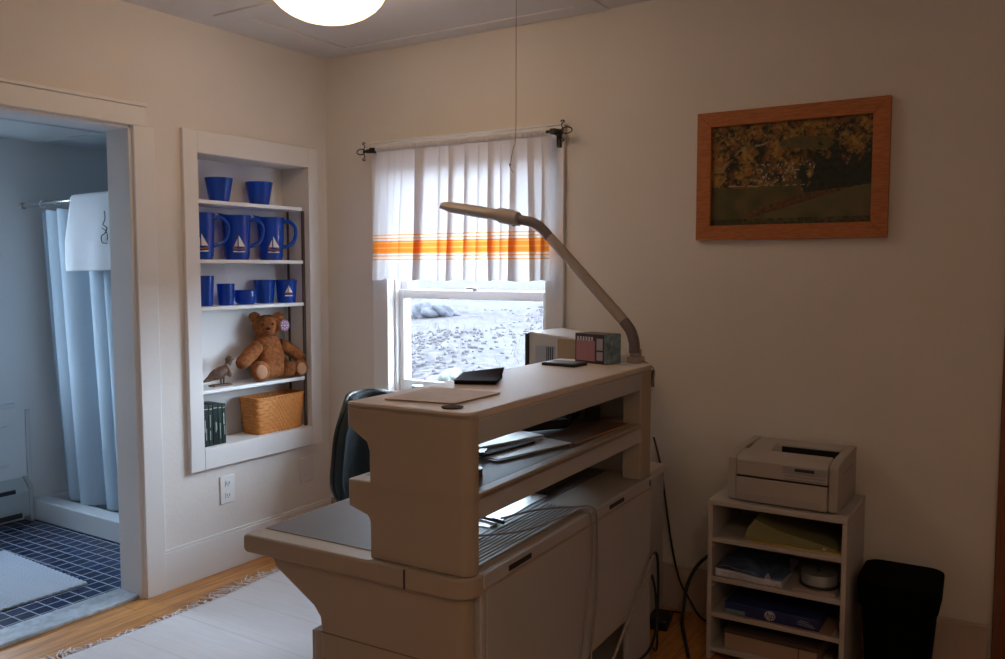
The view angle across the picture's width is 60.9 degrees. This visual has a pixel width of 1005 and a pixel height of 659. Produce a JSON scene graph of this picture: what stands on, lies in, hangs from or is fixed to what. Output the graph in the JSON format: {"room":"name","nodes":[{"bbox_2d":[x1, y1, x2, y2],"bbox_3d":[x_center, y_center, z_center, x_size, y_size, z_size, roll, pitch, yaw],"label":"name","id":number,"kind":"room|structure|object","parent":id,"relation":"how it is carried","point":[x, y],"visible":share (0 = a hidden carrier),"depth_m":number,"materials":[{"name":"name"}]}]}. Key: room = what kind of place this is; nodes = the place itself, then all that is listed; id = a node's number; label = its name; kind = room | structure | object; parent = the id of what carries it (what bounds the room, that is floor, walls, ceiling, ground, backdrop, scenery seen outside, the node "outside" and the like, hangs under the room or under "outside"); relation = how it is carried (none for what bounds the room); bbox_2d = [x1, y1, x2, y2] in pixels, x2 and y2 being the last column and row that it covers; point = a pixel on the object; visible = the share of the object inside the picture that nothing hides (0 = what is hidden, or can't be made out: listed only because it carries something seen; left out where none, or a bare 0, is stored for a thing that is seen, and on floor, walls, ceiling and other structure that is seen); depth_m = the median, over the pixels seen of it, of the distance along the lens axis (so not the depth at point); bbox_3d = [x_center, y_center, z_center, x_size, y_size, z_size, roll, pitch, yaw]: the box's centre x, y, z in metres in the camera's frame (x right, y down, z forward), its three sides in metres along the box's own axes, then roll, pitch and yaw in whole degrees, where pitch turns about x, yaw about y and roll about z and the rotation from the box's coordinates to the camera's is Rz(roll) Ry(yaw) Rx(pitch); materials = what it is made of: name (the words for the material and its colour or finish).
{"room":"home office","nodes":[
{"label":"home office","id":0,"kind":"room"},
{"bbox_2d":[0,116,106,150],"bbox_3d":[-2.272,-0.998,3.872,1.560,0.130,2.560,3,5,32],"label":"ceiling","id":1,"kind":"structure","parent":0,"point":[8,129],"depth_m":4.35,"materials":[{"name":"white paint"}]},
{"bbox_2d":[0,137,107,524],"bbox_3d":[-2.910,0.037,4.259,0.150,2.050,2.400,3,5,32],"label":"wall","id":2,"kind":"structure","parent":0,"point":[30,171],"depth_m":4.65,"materials":[{"name":"white paint"}]},
{"bbox_2d":[0,403,32,483],"bbox_3d":[-3.030,0.762,3.965,0.018,0.645,1.688,3,5,32],"label":"trim","id":3,"kind":"structure","parent":2,"relation":"attached to","point":[9,405],"depth_m":4.65,"materials":[{"name":"white paint"}]},
{"bbox_2d":[0,475,34,522],"bbox_3d":[-2.990,0.963,3.997,0.066,0.239,1.562,3,5,32],"label":"baseboard heater","id":4,"kind":"object","parent":2,"relation":"attached to","point":[16,495],"visible":1,"depth_m":4.57,"materials":[{"name":"white metal"}]},
{"bbox_2d":[19,199,68,208],"bbox_3d":[-1.984,-0.649,4.213,1.409,0.059,0.034,3,5,32],"label":"shower rod","id":5,"kind":"object","parent":2,"relation":"attached to","point":[63,201],"visible":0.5,"depth_m":4.47,"materials":[{"name":"silver metal"}]},
{"bbox_2d":[40,197,118,510],"bbox_3d":[-1.918,0.132,4.302,1.253,1.633,0.172,3,5,32],"label":"shower curtain","id":6,"kind":"object","parent":5,"relation":"hanging from","point":[80,302],"visible":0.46,"depth_m":4.48,"materials":[{"name":"fabric"}]},
{"bbox_2d":[65,191,110,271],"bbox_3d":[-1.970,-0.482,4.186,0.504,0.396,0.086,3,5,32],"label":"towel","id":7,"kind":"object","parent":5,"relation":"hanging from","point":[87,239],"visible":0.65,"depth_m":4.21,"materials":[{"name":"fabric"}]},
{"bbox_2d":[0,0,330,549],"bbox_3d":[-2.188,-0.013,2.488,0.140,2.425,4.600,3,5,32],"label":"wall","id":8,"kind":"structure","parent":0,"point":[187,73],"depth_m":3.64,"materials":[{"name":"paint"}]},
{"bbox_2d":[0,105,144,598],"bbox_3d":[-1.780,0.175,3.144,0.146,1.936,0.882,3,5,32],"label":"trim","id":9,"kind":"structure","parent":8,"relation":"attached to","point":[118,136],"depth_m":3.49,"materials":[{"name":"white paint"}]},
{"bbox_2d":[0,77,166,598],"bbox_3d":[-1.719,0.134,3.080,0.030,2.026,1.102,3,5,32],"label":"trim","id":10,"kind":"structure","parent":8,"relation":"attached to","point":[13,93],"depth_m":3.47,"materials":[{"name":"white paint"}]},
{"bbox_2d":[220,474,234,504],"bbox_3d":[-1.249,0.726,3.883,0.010,0.128,0.080,3,5,32],"label":"power outlet","id":11,"kind":"object","parent":8,"relation":"attached to","point":[227,488],"visible":1,"depth_m":3.88,"materials":[{"name":"white plastic"}]},
{"bbox_2d":[225,479,230,486],"bbox_3d":[-1.247,0.698,3.879,0.003,0.032,0.028,3,5,32],"label":"receptacle","id":12,"kind":"object","parent":11,"relation":"attached to","point":[227,481],"depth_m":3.88,"materials":[{"name":"white plastic"}]},
{"bbox_2d":[225,492,230,498],"bbox_3d":[-1.247,0.754,3.883,0.003,0.032,0.028,3,5,32],"label":"receptacle","id":13,"kind":"object","parent":11,"relation":"attached to","point":[227,494],"depth_m":3.88,"materials":[{"name":"white plastic"}]},
{"bbox_2d":[166,497,331,591],"bbox_3d":[-2.122,1.102,2.526,0.018,0.176,4.600,3,5,32],"label":"baseboard","id":14,"kind":"structure","parent":8,"relation":"attached to","point":[193,561],"depth_m":3.82,"materials":[{"name":"white paint"}]},
{"bbox_2d":[179,127,322,473],"bbox_3d":[-1.212,-0.141,4.027,0.193,1.478,0.794,3,5,32],"label":"display niche","id":15,"kind":"object","parent":8,"relation":"attached to","point":[216,332],"visible":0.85,"depth_m":4.07,"materials":[{"name":"white paint"}]},
{"bbox_2d":[204,405,208,446],"bbox_3d":[-1.361,0.426,3.816,0.121,0.186,0.025,3,5,32],"label":"book","id":16,"kind":"object","parent":15,"relation":"in","point":[206,423],"visible":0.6,"depth_m":3.78,"materials":[{"name":"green paper"}]},
{"bbox_2d":[200,276,213,305],"bbox_3d":[-1.337,-0.173,3.828,0.088,0.135,0.088,3,5,32],"label":"glass tumbler","id":17,"kind":"object","parent":15,"relation":"on","point":[207,282],"visible":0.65,"depth_m":3.80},
{"bbox_2d":[204,404,212,445],"bbox_3d":[-1.348,0.426,3.836,0.121,0.184,0.021,3,5,32],"label":"book","id":18,"kind":"object","parent":15,"relation":"in","point":[210,416],"visible":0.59,"depth_m":3.80,"materials":[{"name":"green paper"}]},
{"bbox_2d":[204,402,217,444],"bbox_3d":[-1.335,0.423,3.858,0.121,0.186,0.027,3,5,32],"label":"book","id":19,"kind":"object","parent":15,"relation":"in","point":[214,405],"visible":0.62,"depth_m":3.83,"materials":[{"name":"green paper"}]},
{"bbox_2d":[204,401,222,443],"bbox_3d":[-1.321,0.423,3.879,0.121,0.184,0.021,3,5,32],"label":"book","id":20,"kind":"object","parent":15,"relation":"in","point":[218,404],"visible":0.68,"depth_m":3.85,"materials":[{"name":"teal paper"}]},
{"bbox_2d":[199,212,229,258],"bbox_3d":[-1.336,-0.421,3.821,0.134,0.215,0.199,2,5,27],"label":"pitcher","id":21,"kind":"object","parent":15,"relation":"on","point":[206,220],"visible":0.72,"depth_m":3.77,"materials":[{"name":"blue"}]},
{"bbox_2d":[207,401,225,442],"bbox_3d":[-1.309,0.422,3.897,0.121,0.182,0.019,3,5,32],"label":"book","id":22,"kind":"object","parent":15,"relation":"in","point":[223,404],"visible":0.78,"depth_m":3.87,"materials":[{"name":"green paper"}]},
{"bbox_2d":[204,177,232,201],"bbox_3d":[-1.286,-0.632,3.875,0.124,0.108,0.124,3,5,32],"label":"glass tumbler","id":23,"kind":"object","parent":15,"relation":"on","point":[218,188],"visible":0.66,"depth_m":3.83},
{"bbox_2d":[203,356,233,386],"bbox_3d":[-1.304,0.193,3.899,0.056,0.133,0.202,3,5,38],"label":"bird figurine","id":24,"kind":"object","parent":15,"relation":"on","point":[218,373],"visible":0.94,"depth_m":3.90,"materials":[{"name":"brown wood"}]},
{"bbox_2d":[216,284,234,304],"bbox_3d":[-1.272,-0.162,3.931,0.080,0.098,0.080,3,5,32],"label":"glass tumbler","id":25,"kind":"object","parent":15,"relation":"on","point":[225,292],"visible":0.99,"depth_m":3.90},
{"bbox_2d":[218,213,264,259],"bbox_3d":[-1.226,-0.433,3.993,0.134,0.215,0.199,2,5,27],"label":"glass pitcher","id":26,"kind":"object","parent":15,"relation":"on","point":[237,246],"visible":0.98,"depth_m":3.93,"materials":[{"name":"blue"}]},
{"bbox_2d":[234,290,256,303],"bbox_3d":[-1.209,-0.152,4.022,0.106,0.066,0.106,3,5,32],"label":"glass bowl","id":27,"kind":"object","parent":15,"relation":"on","point":[240,296],"visible":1,"depth_m":3.98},
{"bbox_2d":[198,199,301,211],"bbox_3d":[-1.225,-0.577,3.993,0.161,0.017,0.629,3,5,32],"label":"shelf","id":28,"kind":"object","parent":15,"relation":"attached to","point":[205,205],"depth_m":4.01,"materials":[{"name":"white wood"}]},
{"bbox_2d":[200,259,302,263],"bbox_3d":[-1.225,-0.318,4.012,0.161,0.017,0.629,3,5,32],"label":"shelf","id":29,"kind":"object","parent":15,"relation":"attached to","point":[202,261],"depth_m":3.98,"materials":[{"name":"white wood"}]},
{"bbox_2d":[201,302,303,310],"bbox_3d":[-1.225,-0.111,4.027,0.161,0.017,0.629,3,5,32],"label":"shelf","id":30,"kind":"object","parent":15,"relation":"attached to","point":[297,305],"depth_m":4.07,"materials":[{"name":"white wood"}]},
{"bbox_2d":[203,375,304,394],"bbox_3d":[-1.225,0.258,4.054,0.161,0.017,0.629,3,5,32],"label":"shelf","id":31,"kind":"object","parent":15,"relation":"attached to","point":[239,381],"depth_m":4.04,"materials":[{"name":"white wood"}]},
{"bbox_2d":[245,181,272,204],"bbox_3d":[-1.160,-0.646,4.073,0.128,0.108,0.128,3,5,32],"label":"glass tumbler","id":32,"kind":"object","parent":15,"relation":"on","point":[258,192],"visible":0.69,"depth_m":4.03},
{"bbox_2d":[253,280,274,302],"bbox_3d":[-1.161,-0.186,4.173,0.104,0.112,0.104,3,5,32],"label":"glass tumbler","id":33,"kind":"object","parent":15,"relation":"on","point":[265,289],"visible":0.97,"depth_m":4.13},
{"bbox_2d":[239,389,303,434],"bbox_3d":[-1.130,0.403,4.202,0.145,0.178,0.325,3,5,32],"label":"wicker basket","id":34,"kind":"object","parent":15,"relation":"on","point":[277,410],"visible":1,"depth_m":4.13,"materials":[{"name":"brown wicker"}]},
{"bbox_2d":[236,312,307,381],"bbox_3d":[-1.127,0.079,4.136,0.178,0.329,0.386,3,5,32],"label":"teddy bear","id":35,"kind":"object","parent":15,"relation":"on","point":[266,351],"visible":1,"depth_m":4.12},
{"bbox_2d":[253,215,297,259],"bbox_3d":[-1.115,-0.446,4.168,0.134,0.215,0.199,2,5,27],"label":"glass pitcher","id":36,"kind":"object","parent":15,"relation":"on","point":[272,246],"visible":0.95,"depth_m":4.10,"materials":[{"name":"blue"}]},
{"bbox_2d":[275,280,296,302],"bbox_3d":[-1.066,-0.189,4.217,0.104,0.112,0.104,3,5,32],"label":"glass tumbler","id":37,"kind":"object","parent":15,"relation":"on","point":[285,289],"visible":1,"depth_m":4.18,"materials":[{"name":"blue"}]},
{"bbox_2d":[121,0,653,58],"bbox_3d":[-0.274,-1.186,1.218,4.640,0.100,4.860,3,5,32],"label":"ceiling","id":38,"kind":"structure","parent":0,"point":[394,19],"depth_m":3.57,"materials":[{"name":"white paint"}]},
{"bbox_2d":[274,0,383,25],"bbox_3d":[-0.601,-1.159,2.937,0.410,0.203,0.410,3,5,32],"label":"ceiling light","id":39,"kind":"object","parent":38,"relation":"attached to","point":[320,12],"visible":1,"depth_m":2.88,"materials":[{"name":"beige glass"}]},
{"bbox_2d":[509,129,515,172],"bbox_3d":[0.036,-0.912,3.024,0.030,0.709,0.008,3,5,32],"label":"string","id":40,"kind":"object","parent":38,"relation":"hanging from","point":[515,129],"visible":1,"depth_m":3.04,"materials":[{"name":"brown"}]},
{"bbox_2d":[0,519,863,658],"bbox_3d":[-0.975,1.297,1.750,6.200,0.100,4.700,3,5,32],"label":"floor","id":41,"kind":"structure","parent":0,"point":[133,614],"depth_m":3.53,"materials":[{"name":"brown wood"}]},
{"bbox_2d":[0,550,87,611],"bbox_3d":[-2.295,1.103,3.635,0.740,0.012,0.680,3,5,35],"label":"bath mat","id":42,"kind":"object","parent":41,"relation":"on","point":[23,581],"visible":1,"depth_m":3.71,"materials":[{"name":"fabric"}]},
{"bbox_2d":[0,588,138,648],"bbox_3d":[-1.793,1.131,3.222,0.140,0.017,0.856,3,5,32],"label":"threshold","id":43,"kind":"object","parent":41,"relation":"on","point":[10,635],"depth_m":3.32,"materials":[{"name":"stone"}]},
{"bbox_2d":[34,489,119,543],"bbox_3d":[-1.810,0.983,4.609,1.404,0.112,0.725,3,5,32],"label":"shower tray","id":44,"kind":"object","parent":41,"relation":"on","point":[55,508],"visible":0.19,"depth_m":4.47,"materials":[{"name":"white ceramic"}]},
{"bbox_2d":[34,567,321,658],"bbox_3d":[-1.047,1.171,2.705,1.346,0.009,2.046,3,5,32],"label":"area rug","id":45,"kind":"object","parent":41,"relation":"on","point":[269,617],"visible":0.67,"depth_m":3.22,"materials":[{"name":"fabric"}]},
{"bbox_2d":[330,388,391,501],"bbox_3d":[-0.331,0.685,3.147,0.605,0.898,0.580,2,5,30],"label":"office chair","id":46,"kind":"object","parent":45,"relation":"on","point":[350,457],"visible":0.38,"depth_m":3.09,"materials":[{"name":"black plastic"}]},
{"bbox_2d":[244,358,653,658],"bbox_3d":[-0.084,0.660,2.546,0.701,1.055,1.144,2,5,30],"label":"desk","id":47,"kind":"object","parent":41,"relation":"on","point":[400,567],"visible":0.88,"depth_m":2.10,"materials":[{"name":"beige plastic"}]},
{"bbox_2d":[385,387,499,403],"bbox_3d":[-0.153,0.163,2.111,0.215,0.004,0.230,2,5,30],"label":"folder","id":48,"kind":"object","parent":47,"relation":"on","point":[431,394],"visible":1,"depth_m":2.10,"materials":[{"name":"beige paper"}]},
{"bbox_2d":[244,467,652,600],"bbox_3d":[-0.086,0.531,2.538,0.696,0.049,1.142,2,5,30],"label":"countertop","id":49,"kind":"structure","parent":47,"relation":"on","point":[320,554],"depth_m":2.10,"materials":[{"name":"beige laminate"}]},
{"bbox_2d":[453,367,504,384],"bbox_3d":[-0.064,0.129,2.403,0.122,0.029,0.172,0,4,6],"label":"booklet","id":50,"kind":"object","parent":47,"relation":"on","point":[486,376],"visible":1,"depth_m":2.38,"materials":[{"name":"black paper"}]},
{"bbox_2d":[479,466,482,476],"bbox_3d":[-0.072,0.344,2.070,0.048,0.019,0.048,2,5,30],"label":"paper towel roll","id":51,"kind":"object","parent":47,"relation":"on","point":[480,467],"visible":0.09,"depth_m":2.06,"materials":[{"name":"white paper"}]},
{"bbox_2d":[348,358,650,419],"bbox_3d":[0.064,0.151,2.432,0.345,0.018,1.125,2,5,30],"label":"shelf","id":52,"kind":"object","parent":47,"relation":"attached to","point":[522,389],"depth_m":2.21,"materials":[{"name":"beige laminate"}]},
{"bbox_2d":[349,414,650,502],"bbox_3d":[0.064,0.337,2.446,0.345,0.018,1.125,2,5,30],"label":"shelf","id":53,"kind":"object","parent":47,"relation":"attached to","point":[499,480],"depth_m":2.11,"materials":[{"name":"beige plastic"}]},
{"bbox_2d":[479,430,542,448],"bbox_3d":[-0.022,0.313,2.451,0.267,0.010,0.168,-3,5,-37],"label":"paper stack","id":54,"kind":"object","parent":47,"relation":"on","point":[519,436],"visible":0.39,"depth_m":2.43,"materials":[{"name":"white paper"}]},
{"bbox_2d":[479,494,546,527],"bbox_3d":[-0.059,0.508,2.476,0.245,0.002,0.360,2,5,28],"label":"sheet","id":55,"kind":"object","parent":47,"relation":"on","point":[527,501],"visible":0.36,"depth_m":2.43,"materials":[{"name":"white paper"}]},
{"bbox_2d":[481,517,504,523],"bbox_3d":[-0.042,0.513,2.320,0.118,0.011,0.009,4,5,40],"label":"ballpoint pen","id":56,"kind":"object","parent":55,"relation":"on","point":[484,518],"visible":0.55,"depth_m":2.30,"materials":[{"name":"black plastic"}]},
{"bbox_2d":[479,437,574,462],"bbox_3d":[0.037,0.329,2.379,0.170,0.006,0.320,4,6,44],"label":"clipboard","id":57,"kind":"object","parent":47,"relation":"on","point":[545,444],"visible":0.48,"depth_m":2.34,"materials":[{"name":"brown"}]},
{"bbox_2d":[479,440,534,456],"bbox_3d":[0.003,0.323,2.347,0.053,0.009,0.230,3,5,38],"label":"case","id":58,"kind":"object","parent":57,"relation":"on","point":[483,452],"visible":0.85,"depth_m":2.31,"materials":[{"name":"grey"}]},
{"bbox_2d":[479,503,580,567],"bbox_3d":[0.031,0.526,2.215,0.112,0.007,0.580,2,5,30],"label":"grille","id":59,"kind":"object","parent":47,"relation":"attached to","point":[493,549],"depth_m":2.22,"materials":[{"name":"silver metal"}]},
{"bbox_2d":[479,508,592,658],"bbox_3d":[0.096,0.849,2.282,0.428,0.693,0.064,-3,5,-35],"label":"cable","id":60,"kind":"object","parent":47,"relation":"hanging from","point":[588,511],"visible":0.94,"depth_m":2.38,"materials":[{"name":"grey plastic"}]},
{"bbox_2d":[522,417,568,431],"bbox_3d":[0.114,0.292,2.631,0.196,0.028,0.060,-2,5,-26],"label":"telephone handset","id":61,"kind":"object","parent":47,"relation":"on","point":[561,422],"visible":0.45,"depth_m":2.62,"materials":[{"name":"black plastic"}]},
{"bbox_2d":[439,202,654,386],"bbox_3d":[0.136,-0.144,3.022,0.856,0.640,0.088,2,5,30],"label":"desk lamp","id":62,"kind":"object","parent":47,"relation":"attached to","point":[501,215],"visible":0.99,"depth_m":2.95,"materials":[{"name":"beige plastic"}]},
{"bbox_2d":[500,505,597,658],"bbox_3d":[0.138,0.841,2.388,0.302,0.692,0.048,-1,4,-19],"label":"cable","id":63,"kind":"object","parent":47,"relation":"hanging from","point":[579,506],"visible":1,"depth_m":2.43,"materials":[{"name":"grey plastic"}]},
{"bbox_2d":[536,469,584,493],"bbox_3d":[0.139,0.475,2.764,0.145,0.026,0.320,2,5,27],"label":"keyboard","id":64,"kind":"object","parent":47,"relation":"on","point":[551,487],"visible":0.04,"depth_m":2.68,"materials":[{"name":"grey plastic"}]},
{"bbox_2d":[542,360,586,366],"bbox_3d":[0.202,0.111,2.787,0.124,0.010,0.090,3,5,34],"label":"smartphone","id":65,"kind":"object","parent":47,"relation":"on","point":[562,363],"visible":1,"depth_m":2.77,"materials":[{"name":"black plastic"}]},
{"bbox_2d":[562,411,579,424],"bbox_3d":[0.213,0.263,2.813,0.059,0.074,0.175,1,4,15],"label":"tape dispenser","id":66,"kind":"object","parent":47,"relation":"on","point":[572,416],"visible":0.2,"depth_m":2.76,"materials":[{"name":"black plastic"}]},
{"bbox_2d":[544,420,629,445],"bbox_3d":[0.249,0.313,2.611,0.123,0.004,0.400,3,5,33],"label":"folder","id":67,"kind":"object","parent":47,"relation":"on","point":[577,434],"visible":0.93,"depth_m":2.61,"materials":[{"name":"brown cardboard"}]},
{"bbox_2d":[575,332,620,364],"bbox_3d":[0.319,0.061,2.865,0.086,0.098,0.129,-4,6,-42],"label":"carton","id":68,"kind":"object","parent":47,"relation":"on","point":[603,348],"visible":0.96,"depth_m":2.83,"materials":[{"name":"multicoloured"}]},
{"bbox_2d":[604,334,620,363],"bbox_3d":[0.363,0.065,2.818,0.083,0.096,0.001,-4,6,-42],"label":"print","id":69,"kind":"object","parent":68,"relation":"attached to","point":[612,343],"depth_m":2.82},
{"bbox_2d":[612,554,654,658],"bbox_3d":[0.372,0.967,2.609,0.022,0.401,0.598,2,5,26],"label":"cable","id":70,"kind":"object","parent":47,"relation":"hanging from","point":[653,555],"visible":1,"depth_m":2.67,"materials":[{"name":"grey plastic"}]},
{"bbox_2d":[639,551,659,658],"bbox_3d":[0.421,0.916,2.725,0.058,0.327,0.456,3,5,36],"label":"cable","id":71,"kind":"object","parent":47,"relation":"attached to","point":[655,553],"visible":1,"depth_m":2.89,"materials":[{"name":"black plastic"}]},
{"bbox_2d":[650,575,657,651],"bbox_3d":[0.524,0.975,2.954,0.028,0.315,0.166,1,4,9],"label":"cable","id":72,"kind":"object","parent":47,"relation":"hanging from","point":[652,576],"visible":0.9,"depth_m":2.90,"materials":[{"name":"black plastic"}]},
{"bbox_2d":[650,462,664,613],"bbox_3d":[0.298,0.832,3.323,0.508,0.600,0.480,3,5,32],"label":"desk","id":73,"kind":"object","parent":41,"relation":"on","point":[656,469],"visible":0.16,"depth_m":3.33,"materials":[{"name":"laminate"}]},
{"bbox_2d":[525,328,629,364],"bbox_3d":[0.291,0.266,3.376,0.344,0.519,0.322,3,5,32],"label":"computer monitor","id":74,"kind":"object","parent":73,"relation":"on","point":[556,343],"visible":0.15,"depth_m":3.32,"materials":[{"name":"white plastic"}]},
{"bbox_2d":[650,609,680,630],"bbox_3d":[0.626,1.112,3.317,0.096,0.040,0.209,3,5,32],"label":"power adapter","id":75,"kind":"object","parent":41,"relation":"on","point":[665,616],"visible":0.84,"depth_m":3.25,"materials":[{"name":"black plastic"}]},
{"bbox_2d":[653,437,705,621],"bbox_3d":[0.724,0.782,3.355,0.047,0.688,0.318,-4,5,-41],"label":"cable","id":76,"kind":"object","parent":41,"relation":"on","point":[678,576],"visible":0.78,"depth_m":3.42,"materials":[{"name":"black plastic"}]},
{"bbox_2d":[681,554,707,658],"bbox_3d":[0.720,0.989,3.178,0.154,0.306,0.392,3,5,40],"label":"cable","id":77,"kind":"object","parent":41,"relation":"on","point":[705,557],"visible":0.78,"depth_m":3.25,"materials":[{"name":"black plastic"}]},
{"bbox_2d":[706,486,864,658],"bbox_3d":[0.998,0.870,3.013,0.455,0.568,0.345,3,5,32],"label":"stand","id":78,"kind":"object","parent":41,"relation":"on","point":[729,519],"visible":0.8,"depth_m":2.93,"materials":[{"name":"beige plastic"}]},
{"bbox_2d":[715,547,800,587],"bbox_3d":[0.909,0.834,3.030,0.228,0.043,0.278,3,5,33],"label":"paper ream","id":79,"kind":"object","parent":78,"relation":"on","point":[752,565],"visible":0.99,"depth_m":2.98,"materials":[{"name":"grey paper"}]},
{"bbox_2d":[724,620,831,658],"bbox_3d":[0.977,1.074,3.012,0.315,0.070,0.275,3,5,33],"label":"cardboard box","id":80,"kind":"object","parent":78,"relation":"on","point":[743,637],"visible":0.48,"depth_m":2.91,"materials":[{"name":"beige cardboard"}]},
{"bbox_2d":[738,605,839,636],"bbox_3d":[1.014,0.985,2.980,0.305,0.003,0.280,3,5,33],"label":"sheet","id":81,"kind":"object","parent":78,"relation":"on","point":[833,619],"visible":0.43,"depth_m":2.88,"materials":[{"name":"beige paper"}]},
{"bbox_2d":[725,586,834,631],"bbox_3d":[0.975,0.962,2.996,0.313,0.040,0.263,3,5,33],"label":"box","id":82,"kind":"object","parent":81,"relation":"on","point":[811,615],"visible":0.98,"depth_m":2.92,"materials":[{"name":"blue cardboard"}]},
{"bbox_2d":[728,435,856,512],"bbox_3d":[1.013,0.496,2.986,0.364,0.181,0.316,3,5,33],"label":"printer","id":83,"kind":"object","parent":78,"relation":"on","point":[814,476],"visible":1,"depth_m":2.88,"materials":[{"name":"beige plastic"}]},
{"bbox_2d":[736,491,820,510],"bbox_3d":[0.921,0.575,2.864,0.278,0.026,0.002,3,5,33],"label":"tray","id":84,"kind":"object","parent":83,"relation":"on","point":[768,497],"depth_m":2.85,"materials":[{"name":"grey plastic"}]},
{"bbox_2d":[736,476,827,511],"bbox_3d":[0.935,0.549,2.868,0.298,0.081,0.026,3,5,33],"label":"paper tray","id":85,"kind":"object","parent":83,"relation":"on","point":[775,490],"depth_m":2.85,"materials":[{"name":"beige plastic"}]},
{"bbox_2d":[737,474,828,487],"bbox_3d":[0.936,0.505,2.866,0.300,0.007,0.015,3,5,33],"label":"tray","id":86,"kind":"object","parent":83,"relation":"on","point":[774,480],"depth_m":2.85,"materials":[{"name":"beige plastic"}]},
{"bbox_2d":[744,512,841,555],"bbox_3d":[1.024,0.682,2.953,0.319,0.077,0.265,2,5,30],"label":"bundle","id":87,"kind":"object","parent":78,"relation":"on","point":[766,528],"visible":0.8,"depth_m":2.90,"materials":[{"name":"yellow paper"}]},
{"bbox_2d":[792,564,840,597],"bbox_3d":[1.085,0.857,2.921,0.135,0.012,0.260,2,5,29],"label":"loose papers","id":88,"kind":"object","parent":78,"relation":"on","point":[797,587],"visible":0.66,"depth_m":2.82,"materials":[{"name":"grey paper"}]},
{"bbox_2d":[799,565,838,590],"bbox_3d":[1.063,0.824,2.866,0.126,0.062,0.126,3,5,32],"label":"spindle","id":89,"kind":"object","parent":88,"relation":"on","point":[814,577],"visible":1,"depth_m":2.83,"materials":[{"name":"grey plastic"}]},
{"bbox_2d":[857,559,944,658],"bbox_3d":[1.311,0.987,2.824,0.245,0.362,0.259,3,5,31],"label":"waste bin","id":90,"kind":"object","parent":41,"relation":"on","point":[900,603],"visible":1,"depth_m":2.73,"materials":[{"name":"black plastic"}]},
{"bbox_2d":[325,0,1004,658],"bbox_3d":[0.987,-0.076,3.286,4.640,2.415,0.160,3,5,32],"label":"wall","id":91,"kind":"structure","parent":0,"point":[890,348],"depth_m":3.18,"materials":[{"name":"paint"}]},
{"bbox_2d":[213,0,608,55],"bbox_3d":[-0.386,-1.298,3.499,1.430,0.007,0.794,3,5,32],"label":"trim","id":92,"kind":"structure","parent":91,"relation":"attached to","point":[243,16],"depth_m":3.69,"materials":[{"name":"white paint"}]},
{"bbox_2d":[369,122,567,391],"bbox_3d":[-0.146,-0.236,3.973,1.120,1.315,0.240,3,5,32],"label":"window","id":93,"kind":"structure","parent":91,"relation":"in","point":[391,297],"depth_m":4.04,"materials":[{"name":"white paint"}]},
{"bbox_2d":[356,120,572,160],"bbox_3d":[-0.198,-0.832,3.830,1.176,0.112,0.064,3,5,32],"label":"curtain rod","id":94,"kind":"object","parent":93,"relation":"attached to","point":[558,132],"visible":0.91,"depth_m":3.57,"materials":[{"name":"black metal"}]},
{"bbox_2d":[372,129,549,281],"bbox_3d":[-0.212,-0.536,3.835,0.982,0.638,0.044,3,5,32],"label":"window curtain","id":95,"kind":"object","parent":94,"relation":"hanging from","point":[414,239],"visible":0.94,"depth_m":3.82,"materials":[{"name":"white fabric"}]},
{"bbox_2d":[331,497,988,658],"bbox_3d":[0.367,1.020,3.656,2.978,0.176,0.018,3,5,32],"label":"baseboard","id":96,"kind":"structure","parent":91,"relation":"attached to","point":[954,638],"depth_m":2.93,"materials":[{"name":"beige"}]},
{"bbox_2d":[696,95,891,240],"bbox_3d":[1.038,-0.570,3.106,0.680,0.480,0.026,3,5,32],"label":"framed picture","id":97,"kind":"object","parent":91,"relation":"attached to","point":[816,170],"visible":1,"depth_m":3.09,"materials":[{"name":"brown wood"}]},
{"bbox_2d":[711,114,872,225],"bbox_3d":[1.039,-0.570,3.108,0.578,0.378,0.001,3,5,32],"label":"photograph","id":98,"kind":"object","parent":97,"relation":"attached to","point":[819,170],"depth_m":3.10},
{"bbox_2d":[991,335,1004,658],"bbox_3d":[2.094,0.110,2.485,1.100,2.160,0.025,3,5,32],"label":"trim","id":99,"kind":"structure","parent":91,"relation":"attached to","point":[998,618],"depth_m":2.81,"materials":[{"name":"brown wood"}]},
{"label":"outside","id":100,"kind":"structure","parent":0,"visible":0},
{"bbox_2d":[411,279,544,381],"bbox_3d":[13.614,-3.909,51.657,110.000,4.990,95.000,3,5,32],"label":"ground","id":101,"kind":"structure","parent":100,"point":[472,312],"depth_m":30.97,"materials":[{"name":"sand"},{"name":"gravel"}]},
{"bbox_2d":[411,301,460,318],"bbox_3d":[-2.978,-0.703,34.464,2.691,0.848,1.698,-2,5,-26],"label":"bush","id":102,"kind":"object","parent":101,"relation":"on","point":[426,309],"visible":0.8,"depth_m":34.08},
{"bbox_2d":[427,367,461,381],"bbox_3d":[-0.837,0.883,15.521,1.027,0.382,0.771,3,5,32],"label":"brush","id":103,"kind":"object","parent":101,"relation":"on","point":[454,372],"visible":0.38,"depth_m":15.43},
{"bbox_2d":[411,305,542,380],"bbox_3d":[-1.509,0.117,23.645,14.919,1.035,30.323,1,4,11],"label":"dry grass","id":104,"kind":"structure","parent":101,"relation":"on","point":[447,332],"depth_m":22.07,"materials":[{"name":"grey plant"}]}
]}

